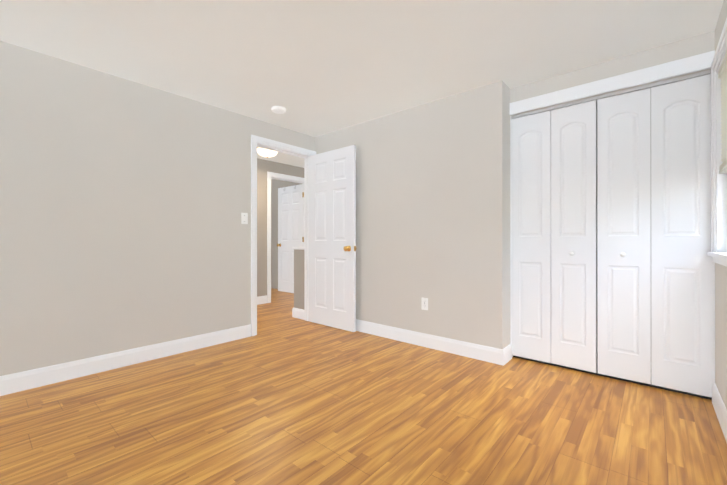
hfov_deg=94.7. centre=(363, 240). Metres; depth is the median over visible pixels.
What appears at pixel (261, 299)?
baseboard
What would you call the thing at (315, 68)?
ceiling
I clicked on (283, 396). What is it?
floor
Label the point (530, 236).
closet door
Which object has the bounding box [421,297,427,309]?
electrical outlet
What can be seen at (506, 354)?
baseboard return
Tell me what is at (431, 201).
wall
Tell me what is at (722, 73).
window blind
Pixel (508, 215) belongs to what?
wall
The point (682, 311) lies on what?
closet door
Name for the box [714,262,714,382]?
trim
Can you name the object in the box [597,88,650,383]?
closet door
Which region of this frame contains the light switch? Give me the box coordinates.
[241,213,247,223]
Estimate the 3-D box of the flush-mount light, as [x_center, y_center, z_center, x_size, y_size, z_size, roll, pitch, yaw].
[-1.349,-1.223,4.695,0.320,0.138,0.320,0,0,41]
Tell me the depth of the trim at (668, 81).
2.39 m
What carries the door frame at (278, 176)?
attached to the wall at (264, 167)
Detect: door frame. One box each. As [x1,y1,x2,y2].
[251,135,315,335]
[267,172,303,302]
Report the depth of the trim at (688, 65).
2.36 m
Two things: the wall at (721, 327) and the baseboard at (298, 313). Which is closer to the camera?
the wall at (721, 327)
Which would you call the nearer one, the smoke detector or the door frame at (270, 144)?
the smoke detector
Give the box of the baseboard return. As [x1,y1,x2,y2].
[502,344,511,365]
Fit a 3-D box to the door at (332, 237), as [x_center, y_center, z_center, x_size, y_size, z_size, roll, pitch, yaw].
[-0.377,-0.020,3.882,0.745,2.030,0.173,0,0,41]
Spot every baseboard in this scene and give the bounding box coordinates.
[0,324,250,395]
[257,295,266,304]
[293,308,303,319]
[356,319,501,364]
[712,383,726,441]
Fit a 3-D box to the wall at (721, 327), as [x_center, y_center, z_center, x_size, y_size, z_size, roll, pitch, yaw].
[1.120,-0.147,0.759,0.120,2.300,4.890,0,0,41]
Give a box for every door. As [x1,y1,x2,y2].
[277,184,303,292]
[309,145,356,331]
[511,111,550,362]
[551,100,596,372]
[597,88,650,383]
[651,74,713,397]
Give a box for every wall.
[0,41,314,375]
[257,158,303,296]
[271,179,271,287]
[272,179,300,288]
[294,249,303,309]
[315,81,506,348]
[507,86,509,345]
[510,31,714,115]
[715,0,726,408]
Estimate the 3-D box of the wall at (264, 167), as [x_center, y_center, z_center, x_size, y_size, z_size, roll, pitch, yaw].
[-2.437,-0.142,4.460,0.120,2.300,4.600,0,0,41]
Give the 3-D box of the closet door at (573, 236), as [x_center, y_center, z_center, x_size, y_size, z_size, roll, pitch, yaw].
[1.608,-0.030,2.574,0.298,2.020,0.059,0,0,42]
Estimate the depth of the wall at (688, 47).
2.37 m
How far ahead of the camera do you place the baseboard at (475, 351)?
3.09 m
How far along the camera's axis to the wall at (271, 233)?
7.05 m
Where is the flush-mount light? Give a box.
[257,147,277,157]
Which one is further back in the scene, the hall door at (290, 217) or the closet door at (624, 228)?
the hall door at (290, 217)
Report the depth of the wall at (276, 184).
6.98 m
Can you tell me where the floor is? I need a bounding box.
[0,288,726,484]
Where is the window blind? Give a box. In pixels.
[718,51,726,173]
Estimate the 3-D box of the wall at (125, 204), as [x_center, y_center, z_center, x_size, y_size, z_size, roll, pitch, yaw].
[-1.465,-0.144,3.290,0.120,2.300,5.340,0,0,41]
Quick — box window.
[707,18,726,266]
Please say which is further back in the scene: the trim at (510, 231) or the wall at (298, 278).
the wall at (298, 278)
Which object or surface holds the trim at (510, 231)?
attached to the wall at (508, 215)
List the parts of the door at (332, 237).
knob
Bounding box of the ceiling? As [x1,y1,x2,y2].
[0,0,723,167]
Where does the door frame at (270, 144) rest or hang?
attached to the wall at (125, 204)
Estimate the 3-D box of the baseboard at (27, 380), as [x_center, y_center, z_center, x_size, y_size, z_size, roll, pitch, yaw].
[-2.133,0.943,2.413,0.014,0.125,2.902,0,0,41]
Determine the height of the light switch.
0.116 m
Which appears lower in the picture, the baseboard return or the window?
the baseboard return
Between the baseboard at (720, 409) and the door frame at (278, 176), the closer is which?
the baseboard at (720, 409)
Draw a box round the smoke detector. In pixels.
[271,106,285,113]
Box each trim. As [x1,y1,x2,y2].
[510,50,714,114]
[510,116,513,356]
[511,70,710,118]
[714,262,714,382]

